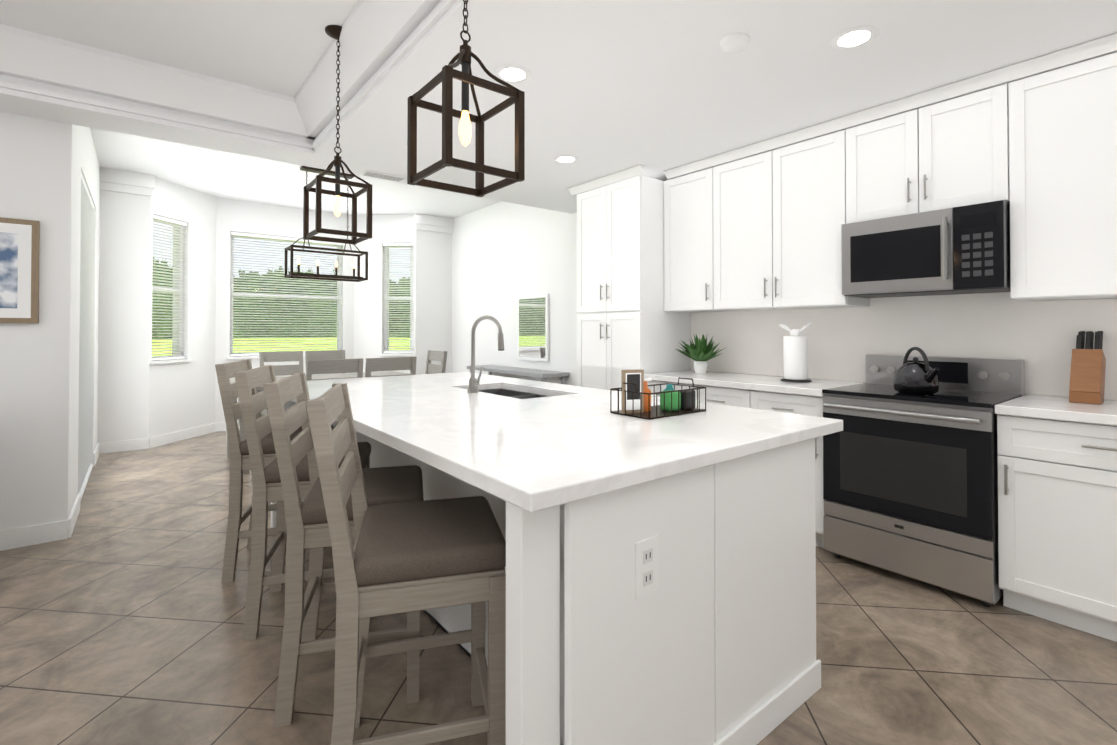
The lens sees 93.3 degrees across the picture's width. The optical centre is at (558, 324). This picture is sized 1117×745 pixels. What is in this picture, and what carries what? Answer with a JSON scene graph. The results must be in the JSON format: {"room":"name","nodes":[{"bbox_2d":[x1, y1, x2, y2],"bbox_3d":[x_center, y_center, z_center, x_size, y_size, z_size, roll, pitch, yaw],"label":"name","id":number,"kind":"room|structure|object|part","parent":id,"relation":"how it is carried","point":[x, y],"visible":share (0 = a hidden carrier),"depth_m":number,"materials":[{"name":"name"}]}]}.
{"room":"kitchen","nodes":[
{"label":"kitchen","id":0,"kind":"room"},
{"bbox_2d":[0,431,1116,744],"bbox_3d":[-1.766,1.324,1.414,8.800,0.120,11.650,1,-1,-38],"label":"floor","id":1,"kind":"structure","parent":0,"point":[122,611],"depth_m":2.02,"materials":[{"name":"tile"}]},
{"bbox_2d":[215,360,333,582],"bbox_3d":[-1.522,0.741,2.882,0.492,1.080,0.452,0,-1,-15],"label":"stool","id":2,"kind":"object","parent":1,"relation":"on","point":[239,459],"visible":0.25,"depth_m":2.63,"materials":[{"name":"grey wood"}]},
{"bbox_2d":[259,351,303,416],"bbox_3d":[-3.022,0.810,5.840,0.447,1.010,0.502,1,-1,-38],"label":"dining chair","id":3,"kind":"object","parent":1,"relation":"on","point":[279,356],"visible":0.17,"depth_m":6.01,"materials":[{"name":"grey wood"}]},
{"bbox_2d":[234,365,370,640],"bbox_3d":[-1.127,0.736,2.394,0.492,1.080,0.452,0,-1,-15],"label":"stool","id":4,"kind":"object","parent":1,"relation":"on","point":[266,484],"visible":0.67,"depth_m":2.15,"materials":[{"name":"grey wood"}]},
{"bbox_2d":[226,371,409,473],"bbox_3d":[-2.387,0.930,5.424,1.800,0.760,1.000,1,-1,-38],"label":"dining table","id":5,"kind":"object","parent":1,"relation":"on","point":[261,388],"visible":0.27,"depth_m":5.48,"materials":[{"name":"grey wood"}]},
{"bbox_2d":[305,350,344,359],"bbox_3d":[-2.650,0.813,6.135,0.447,1.010,0.502,1,-1,-38],"label":"dining chair","id":6,"kind":"object","parent":1,"relation":"on","point":[324,354],"visible":0.1,"depth_m":6.30,"materials":[{"name":"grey wood"}]},
{"bbox_2d":[306,358,362,380],"bbox_3d":[-1.986,0.795,4.532,0.447,1.010,0.502,1,-1,-38],"label":"dining chair","id":7,"kind":"object","parent":1,"relation":"on","point":[330,366],"visible":0.04,"depth_m":4.35,"materials":[{"name":"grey wood"}]},
{"bbox_2d":[263,373,423,727],"bbox_3d":[-0.752,0.730,1.934,0.492,1.080,0.452,0,-1,-15],"label":"stool","id":8,"kind":"object","parent":1,"relation":"on","point":[307,527],"visible":0.67,"depth_m":1.72,"materials":[{"name":"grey wood"}]},
{"bbox_2d":[365,357,416,376],"bbox_3d":[-1.614,0.798,4.827,0.447,1.010,0.502,1,-1,-38],"label":"dining chair","id":9,"kind":"object","parent":1,"relation":"on","point":[390,364],"visible":0.02,"depth_m":4.64,"materials":[{"name":"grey wood"}]},
{"bbox_2d":[306,383,505,744],"bbox_3d":[-0.422,0.726,1.525,0.492,1.080,0.452,0,-1,-15],"label":"stool","id":10,"kind":"object","parent":1,"relation":"on","point":[401,557],"visible":1,"depth_m":1.36,"materials":[{"name":"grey wood"}]},
{"bbox_2d":[425,350,446,373],"bbox_3d":[-1.604,0.812,6.046,0.502,1.010,0.447,1,-1,-38],"label":"dining chair","id":11,"kind":"object","parent":1,"relation":"on","point":[435,356],"visible":0.15,"depth_m":6.17,"materials":[{"name":"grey wood"}]},
{"bbox_2d":[467,365,568,384],"bbox_3d":[-0.524,0.918,6.160,0.356,0.800,1.620,1,-1,-38],"label":"console table","id":12,"kind":"object","parent":1,"relation":"on","point":[543,375],"visible":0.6,"depth_m":5.84,"materials":[{"name":"grey wood"}]},
{"bbox_2d":[271,401,823,744],"bbox_3d":[-0.447,0.838,2.578,1.235,0.879,2.844,1,-1,-38],"label":"kitchen island","id":13,"kind":"object","parent":1,"relation":"on","point":[660,581],"depth_m":1.39,"materials":[{"name":"white wood"}]},
{"bbox_2d":[291,371,842,514],"bbox_3d":[-0.396,0.378,2.623,1.405,0.040,2.872,1,-1,-38],"label":"island countertop","id":14,"kind":"structure","parent":13,"relation":"on","point":[531,446],"depth_m":1.71,"materials":[{"name":"white stone"}]},
{"bbox_2d":[467,315,503,392],"bbox_3d":[-0.377,0.155,2.824,0.222,0.410,0.096,1,-1,-38],"label":"faucet","id":15,"kind":"object","parent":14,"relation":"on","point":[473,382],"depth_m":2.78,"materials":[{"name":"silver metal"}]},
{"bbox_2d":[479,389,548,398],"bbox_3d":[-0.268,0.514,2.930,0.380,0.223,0.770,1,-1,-38],"label":"sink","id":16,"kind":"object","parent":14,"relation":"in","point":[514,393],"depth_m":3.18,"materials":[{"name":"silver metal"}]},
{"bbox_2d":[610,369,705,419],"bbox_3d":[0.403,0.264,2.117,0.347,0.174,0.205,1,-1,-38],"label":"caddy","id":17,"kind":"object","parent":14,"relation":"on","point":[636,393],"visible":0.98,"depth_m":2.06,"materials":[{"name":"brown metal"}]},
{"bbox_2d":[635,535,658,598],"bbox_3d":[0.220,0.600,1.306,0.082,0.134,0.007,1,-1,-38],"label":"outlet","id":18,"kind":"object","parent":13,"relation":"attached to","point":[646,546],"depth_m":1.30,"materials":[{"name":"white plastic"}]},
{"bbox_2d":[576,173,691,391],"bbox_3d":[0.631,0.079,4.502,0.616,2.440,0.750,1,-1,-38],"label":"tall cabinet","id":19,"kind":"object","parent":1,"relation":"on","point":[623,324],"depth_m":4.22,"materials":[{"name":"white wood"}]},
{"bbox_2d":[647,381,735,405],"bbox_3d":[1.170,0.852,3.813,0.616,0.879,0.978,1,-1,-38],"label":"base cabinet","id":20,"kind":"object","parent":1,"relation":"on","point":[713,395],"depth_m":3.52,"materials":[{"name":"white wood"}]},
{"bbox_2d":[736,389,824,547],"bbox_3d":[1.560,0.846,3.320,0.616,0.879,0.519,1,-1,-38],"label":"base cabinet","id":21,"kind":"object","parent":1,"relation":"on","point":[747,398],"depth_m":3.04,"materials":[{"name":"white wood"}]},
{"bbox_2d":[644,369,865,396],"bbox_3d":[1.284,0.389,3.654,0.640,0.040,1.378,1,-1,-38],"label":"countertop","id":22,"kind":"structure","parent":21,"relation":"on","point":[761,382],"depth_m":3.43,"materials":[{"name":"white stone"}]},
{"bbox_2d":[675,333,724,373],"bbox_3d":[1.081,0.217,4.048,0.366,0.314,0.387,1,-1,-38],"label":"potted plant","id":23,"kind":"object","parent":22,"relation":"on","point":[701,352],"visible":1,"depth_m":4.00,"materials":[{"name":"green plant"}]},
{"bbox_2d":[779,323,811,382],"bbox_3d":[1.532,0.177,3.415,0.184,0.378,0.227,1,-1,-38],"label":"paper towel","id":24,"kind":"object","parent":22,"relation":"on","point":[795,348],"visible":1,"depth_m":3.35,"materials":[{"name":"white paper"}]},
{"bbox_2d":[822,354,1024,606],"bbox_3d":[1.906,0.730,2.787,0.687,1.100,0.736,1,-1,-38],"label":"range","id":25,"kind":"object","parent":1,"relation":"on","point":[910,485],"visible":0.83,"depth_m":2.59,"materials":[{"name":"silver metal"}]},
{"bbox_2d":[893,347,939,394],"bbox_3d":[1.857,0.234,2.715,0.200,0.239,0.229,1,-1,-38],"label":"kettle","id":26,"kind":"object","parent":25,"relation":"on","point":[914,377],"visible":1,"depth_m":2.66,"materials":[{"name":"grey metal"}]},
{"bbox_2d":[995,413,1116,641],"bbox_3d":[2.416,0.834,2.239,0.616,0.879,0.740,1,-1,-38],"label":"base cabinet","id":27,"kind":"object","parent":1,"relation":"on","point":[1057,480],"depth_m":2.19,"materials":[{"name":"white wood"}]},
{"bbox_2d":[995,393,1116,424],"bbox_3d":[2.602,0.370,1.990,0.640,0.040,1.371,1,-1,-38],"label":"countertop","id":28,"kind":"structure","parent":27,"relation":"on","point":[1049,408],"depth_m":2.25,"materials":[{"name":"white stone"}]},
{"bbox_2d":[1069,330,1105,403],"bbox_3d":[2.462,0.191,2.448,0.246,0.327,0.100,1,-1,-38],"label":"knife block","id":29,"kind":"object","parent":28,"relation":"on","point":[1087,374],"visible":1,"depth_m":2.40,"materials":[{"name":"brown wood"}]},
{"bbox_2d":[0,112,1116,530],"bbox_3d":[-1.768,-0.285,1.435,8.600,3.100,11.455,1,-1,-38],"label":"wall","id":30,"kind":"structure","parent":0,"point":[496,260],"depth_m":5.64,"materials":[{"name":"white paint"}]},
{"bbox_2d":[0,217,39,322],"bbox_3d":[-3.261,-0.308,2.921,0.545,0.600,0.034,1,-1,-38],"label":"framed picture","id":31,"kind":"object","parent":30,"relation":"attached to","point":[19,268],"visible":1,"depth_m":3.03,"materials":[{"name":"brown wood"}]},
{"bbox_2d":[78,173,94,493],"bbox_3d":[-3.879,0.087,4.239,0.138,2.378,1.518,1,-1,-38],"label":"door","id":32,"kind":"structure","parent":30,"relation":"in","point":[86,338],"depth_m":4.17,"materials":[{"name":"white"}]},
{"bbox_2d":[0,421,237,550],"bbox_3d":[-1.766,1.209,1.415,8.200,0.110,11.049,1,-1,-38],"label":"baseboard","id":33,"kind":"structure","parent":30,"relation":"attached to","point":[33,534],"depth_m":3.41,"materials":[{"name":"white wood"}]},
{"bbox_2d":[149,214,192,363],"bbox_3d":[-4.368,-0.379,5.878,0.175,1.609,0.530,0,-1,7],"label":"window","id":34,"kind":"structure","parent":30,"relation":"in","point":[176,290],"depth_m":5.92,"materials":[{"name":"white"}]},
{"bbox_2d":[100,167,452,233],"bbox_3d":[-3.108,-1.466,6.570,3.938,0.219,0.049,1,-1,-38],"label":"crown molding","id":35,"kind":"structure","parent":30,"relation":"attached to","point":[114,180],"depth_m":5.53,"materials":[{"name":"white"}]},
{"bbox_2d":[227,231,345,358],"bbox_3d":[-3.619,-0.365,7.082,1.430,1.609,0.175,1,-1,-38],"label":"window","id":36,"kind":"structure","parent":30,"relation":"in","point":[254,355],"depth_m":6.99,"materials":[{"name":"white"}]},
{"bbox_2d":[379,243,415,355],"bbox_3d":[-2.276,-0.360,7.536,0.530,1.609,0.175,0,-1,7],"label":"window","id":37,"kind":"structure","parent":30,"relation":"in","point":[386,332],"depth_m":7.52,"materials":[{"name":"white"}]},
{"bbox_2d":[517,294,548,361],"bbox_3d":[-0.301,0.038,6.155,0.030,0.760,0.600,1,-1,-38],"label":"wall mirror","id":38,"kind":"object","parent":30,"relation":"attached to","point":[533,327],"visible":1,"depth_m":6.12,"materials":[{"name":"white mirror"}]},
{"bbox_2d":[664,165,703,312],"bbox_3d":[1.133,-0.625,4.094,0.346,1.041,0.520,1,-1,-38],"label":"upper cabinet","id":39,"kind":"object","parent":30,"relation":"attached to","point":[683,195],"depth_m":4.04,"materials":[{"name":"white wood"}]},
{"bbox_2d":[704,121,883,312],"bbox_3d":[1.542,-0.631,3.577,0.346,1.041,1.040,1,-1,-38],"label":"upper cabinet","id":40,"kind":"object","parent":30,"relation":"attached to","point":[750,245],"depth_m":3.42,"materials":[{"name":"white wood"}]},
{"bbox_2d":[690,292,1116,399],"bbox_3d":[2.189,0.248,3.021,0.013,0.870,3.497,1,-1,-38],"label":"backsplash","id":41,"kind":"structure","parent":30,"relation":"attached to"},
{"bbox_2d":[856,77,1011,221],"bbox_3d":[2.060,-0.875,2.927,0.346,0.568,0.746,1,-1,-38],"label":"upper cabinet","id":42,"kind":"object","parent":30,"relation":"attached to","point":[956,152],"depth_m":2.75,"materials":[{"name":"white wood"}]},
{"bbox_2d":[841,200,1010,297],"bbox_3d":[2.007,-0.376,2.879,0.440,0.418,0.734,1,-1,-38],"label":"microwave","id":43,"kind":"object","parent":42,"relation":"attached to","point":[958,250],"visible":1,"depth_m":2.72,"materials":[{"name":"silver metal"}]},
{"bbox_2d":[988,45,1116,304],"bbox_3d":[2.565,-0.646,2.286,0.346,1.041,1.002,1,-1,-38],"label":"upper cabinet","id":44,"kind":"object","parent":30,"relation":"attached to","point":[1063,205],"depth_m":2.38,"materials":[{"name":"white wood"}]},
{"bbox_3d":[1.565,-1.183,3.297,0.666,0.056,3.920,1,-1,-38],"label":"crown","id":45,"kind":"part","parent":44,"relation":"part of","materials":[{"name":"white wood"}]},
{"bbox_2d":[0,0,1116,218],"bbox_3d":[-1.797,-1.585,1.486,8.600,0.700,11.550,1,-1,-38],"label":"ceiling","id":46,"kind":"structure","parent":0,"point":[232,99],"depth_m":2.81,"materials":[{"name":"white paint"}]},
{"bbox_2d":[300,166,334,183],"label":"pendant light","id":47,"kind":"object","parent":46,"relation":"hanging from","point":[303,168],"depth_m":5.34,"materials":[{"name":"brown metal"}]},
{"bbox_2d":[284,237,367,281],"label":"pendant light","id":48,"kind":"object","parent":46,"relation":"hanging from","point":[298,275],"depth_m":5.42,"materials":[{"name":"brown metal"}]},
{"bbox_2d":[303,25,371,244],"bbox_3d":[-1.143,-0.981,2.732,0.267,1.076,0.267,1,-1,-38],"label":"pendant light","id":49,"kind":"object","parent":46,"relation":"hanging from","point":[333,31],"visible":1,"depth_m":2.72,"materials":[{"name":"brown metal"}]},
{"bbox_2d":[359,170,406,182],"bbox_3d":[-1.417,-1.198,4.271,0.340,0.008,0.150,1,-1,-38],"label":"ceiling vent","id":50,"kind":"object","parent":46,"relation":"in","point":[378,175],"visible":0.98,"depth_m":4.25,"materials":[{"name":"white"}]},
{"bbox_2d":[407,0,524,196],"bbox_3d":[-0.292,-0.989,1.658,0.267,1.086,0.267,1,-1,-38],"label":"pendant light","id":51,"kind":"object","parent":46,"relation":"hanging from","point":[447,74],"visible":1,"depth_m":1.64,"materials":[{"name":"brown metal"}]},
{"bbox_2d":[494,65,531,82],"bbox_3d":[-0.223,-1.219,2.570,0.184,0.005,0.184,1,-1,-38],"label":"recessed light","id":52,"kind":"object","parent":46,"relation":"in","point":[513,73],"visible":0.96,"depth_m":2.56,"materials":[{"name":"white plastic"}]},
{"bbox_2d":[553,155,577,162],"bbox_3d":[0.054,-1.204,3.848,0.184,0.005,0.184,1,-1,-38],"label":"recessed light","id":53,"kind":"object","parent":46,"relation":"in","point":[565,159],"visible":1,"depth_m":3.84,"materials":[{"name":"white plastic"}]},
{"bbox_2d":[719,33,749,53],"bbox_3d":[0.761,-1.209,2.278,0.128,0.031,0.128,1,-1,-38],"label":"smoke detector","id":54,"kind":"object","parent":46,"relation":"attached to","point":[734,43],"visible":1,"depth_m":2.25,"materials":[{"name":"white plastic"}]},
{"bbox_2d":[830,26,878,49],"bbox_3d":[1.264,-1.223,2.256,0.184,0.005,0.184,1,-1,-38],"label":"recessed light","id":55,"kind":"object","parent":46,"relation":"in","point":[854,37],"visible":1,"depth_m":2.24,"materials":[{"name":"white plastic"}]},
{"label":"outside","id":56,"kind":"structure","parent":0,"visible":0},
{"bbox_2d":[152,338,409,355],"bbox_3d":[-49.606,2.122,62.606,400.000,0.001,280.000,1,-1,-38],"label":"ground","id":57,"kind":"structure","parent":56,"point":[329,342],"depth_m":53.08,"materials":[{"name":"green plant"}]},
{"bbox_2d":[152,257,409,338],"bbox_3d":[-31.599,-13.196,40.047,400.000,30.200,122.000,1,-1,-38],"label":"trees","id":58,"kind":"object","parent":57,"relation":"on","point":[391,334],"depth_m":98.91,"materials":[{"name":"green plant"}]}
]}

